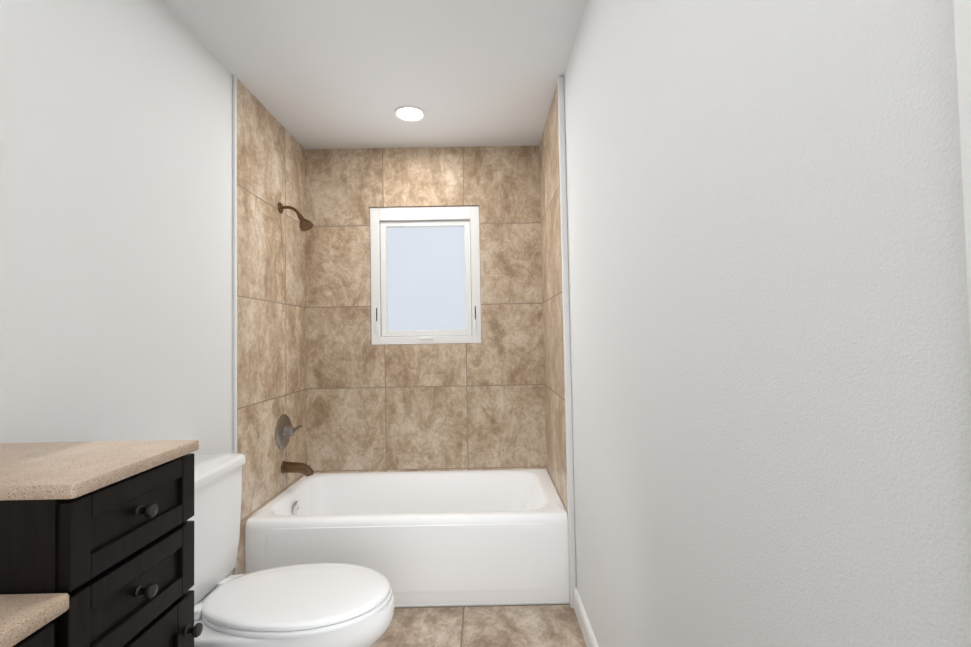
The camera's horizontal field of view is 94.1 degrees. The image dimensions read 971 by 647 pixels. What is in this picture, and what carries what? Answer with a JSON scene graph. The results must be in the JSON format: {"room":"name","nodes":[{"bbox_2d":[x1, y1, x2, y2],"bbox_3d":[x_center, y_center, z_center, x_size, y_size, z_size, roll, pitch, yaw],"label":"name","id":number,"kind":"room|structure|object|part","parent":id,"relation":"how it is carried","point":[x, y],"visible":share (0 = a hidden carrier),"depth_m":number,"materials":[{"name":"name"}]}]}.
{"room":"bathroom","nodes":[
{"label":"bathroom","id":0,"kind":"room"},
{"bbox_2d":[0,0,232,574],"bbox_3d":[-1.183,0.046,0.599,0.120,2.440,2.866,-1,-2,0],"label":"wall","id":1,"kind":"structure","parent":0,"point":[116,220],"depth_m":1.38,"materials":[{"name":"white paint"}]},
{"bbox_2d":[233,75,236,574],"bbox_3d":[-1.122,0.089,2.025,0.013,2.440,0.014,-1,-2,0],"label":"trim","id":2,"kind":"structure","parent":1,"relation":"attached to","point":[234,268],"depth_m":2.03,"materials":[{"name":"white"}]},
{"bbox_2d":[237,78,306,573],"bbox_3d":[-1.186,0.105,2.491,0.128,2.440,0.920,-1,-2,0],"label":"wall tiles","id":3,"kind":"structure","parent":1,"relation":"attached to","point":[271,315],"depth_m":2.33,"materials":[{"name":"beige tile"}]},
{"bbox_2d":[275,414,302,448],"bbox_3d":[-1.079,0.593,2.492,0.068,0.186,0.199,-1,-2,0],"label":"tub valve","id":4,"kind":"object","parent":3,"relation":"attached to","point":[285,431],"visible":1,"depth_m":2.46,"materials":[{"name":"silver metal"}]},
{"bbox_2d":[278,202,313,230],"bbox_3d":[-1.043,-0.589,2.497,0.181,0.161,0.074,-1,-2,0],"label":"shower head","id":5,"kind":"object","parent":3,"relation":"attached to","point":[306,224],"visible":1,"depth_m":2.49},
{"bbox_2d":[281,461,312,476],"bbox_3d":[-1.027,0.795,2.479,0.164,0.084,0.068,-1,-2,0],"label":"tub spout","id":6,"kind":"object","parent":3,"relation":"attached to","point":[306,470],"visible":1,"depth_m":2.46,"materials":[{"name":"brown metal"}]},
{"bbox_2d":[161,0,586,148],"bbox_3d":[-0.396,-1.203,1.101,1.743,0.060,3.786,-1,-2,0],"label":"ceiling","id":7,"kind":"structure","parent":0,"point":[331,74],"depth_m":1.98,"materials":[{"name":"white paint"}]},
{"bbox_2d":[394,105,425,121],"bbox_3d":[-0.407,-1.128,2.436,0.172,0.008,0.172,-1,-2,0],"label":"recessed light","id":8,"kind":"object","parent":7,"relation":"in","point":[408,113],"visible":1,"depth_m":2.43,"materials":[{"name":"white"}]},
{"bbox_2d":[305,146,545,472],"bbox_3d":[-0.380,0.102,2.895,1.487,2.440,0.120,-1,-2,0],"label":"wall","id":9,"kind":"structure","parent":0,"point":[338,334],"depth_m":2.83,"materials":[{"name":"tile"}]},
{"bbox_2d":[370,206,481,344],"bbox_3d":[-0.379,-0.305,2.898,0.694,0.873,0.109,-1,-2,0],"label":"window","id":10,"kind":"structure","parent":9,"relation":"in","point":[425,272],"depth_m":2.90,"materials":[{"name":"white plastic"}]},
{"bbox_2d":[372,604,586,646],"bbox_3d":[-0.350,1.295,1.024,1.743,0.060,3.786,-1,-2,0],"label":"floor","id":11,"kind":"structure","parent":0,"point":[544,625],"depth_m":1.91,"materials":[{"name":"tile"}]},
{"bbox_2d":[0,593,68,646],"bbox_3d":[-0.857,0.737,0.295,0.501,1.028,0.773,-1,-2,0],"label":"bathroom vanity","id":12,"kind":"object","parent":11,"relation":"on","point":[26,620],"visible":1,"depth_m":0.65,"materials":[{"name":"beige stone"}]},
{"bbox_2d":[0,439,202,646],"bbox_3d":[-0.859,0.763,0.839,0.501,1.011,0.313,-1,-2,0],"label":"linen cabinet","id":13,"kind":"object","parent":11,"relation":"on","point":[100,534],"visible":1,"depth_m":0.80,"materials":[{"name":"black wood"}]},
{"bbox_2d":[187,453,394,646],"bbox_3d":[-0.700,0.881,1.450,0.811,0.807,0.514,-1,-2,0],"label":"toilet","id":14,"kind":"object","parent":11,"relation":"on","point":[326,605],"visible":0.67,"depth_m":1.42,"materials":[{"name":"white ceramic"}]},
{"bbox_3d":[-1.001,0.690,1.455,0.216,0.414,0.514,-1,-2,0],"label":"tank","id":15,"kind":"part","parent":14,"relation":"part of","materials":[{"name":"white ceramic"}]},
{"bbox_3d":[-0.601,0.871,1.451,0.584,0.034,0.366,-1,-2,0],"label":"lid","id":16,"kind":"part","parent":14,"relation":"part of","materials":[{"name":"white plastic"}]},
{"bbox_3d":[-0.592,0.882,1.451,0.578,0.014,0.372,-1,-2,0],"label":"seat","id":17,"kind":"part","parent":14,"relation":"part of","materials":[{"name":"white plastic"}]},
{"bbox_2d":[245,469,569,606],"bbox_3d":[-0.360,1.107,2.434,1.483,0.403,0.734,-1,-2,0],"label":"bathtub","id":18,"kind":"object","parent":11,"relation":"on","point":[454,538],"visible":0.94,"depth_m":2.07,"materials":[{"name":"white ceramic"}]},
{"bbox_2d":[564,0,970,646],"bbox_3d":[0.448,0.018,0.634,0.105,2.440,2.921,-1,-2,0],"label":"wall","id":19,"kind":"structure","parent":0,"point":[770,342],"depth_m":0.63,"materials":[{"name":"white paint"}]},
{"bbox_2d":[539,85,567,515],"bbox_3d":[0.428,0.076,2.526,0.128,2.440,0.865,-1,-2,0],"label":"wall tiles","id":20,"kind":"structure","parent":19,"relation":"attached to","point":[554,388],"depth_m":2.41,"materials":[{"name":"beige tile"}]},
{"bbox_2d":[557,76,575,607],"bbox_3d":[0.375,0.064,2.082,0.029,2.440,0.024,-1,-2,0],"label":"trim","id":21,"kind":"structure","parent":19,"relation":"attached to","point":[567,346],"depth_m":2.07,"materials":[{"name":"white"}]},
{"bbox_2d":[574,587,598,646],"bbox_3d":[0.407,1.209,1.178,0.014,0.094,1.711,-1,-2,0],"label":"baseboard","id":22,"kind":"structure","parent":19,"relation":"attached to","point":[586,628],"depth_m":1.84,"materials":[{"name":"white wood"}]},
{"bbox_2d":[953,0,970,340],"bbox_3d":[0.392,0.189,0.337,0.016,2.080,0.030,-1,-2,0],"label":"door frame","id":23,"kind":"structure","parent":19,"relation":"attached to","point":[962,18],"depth_m":0.35,"materials":[{"name":"white"}]}
]}

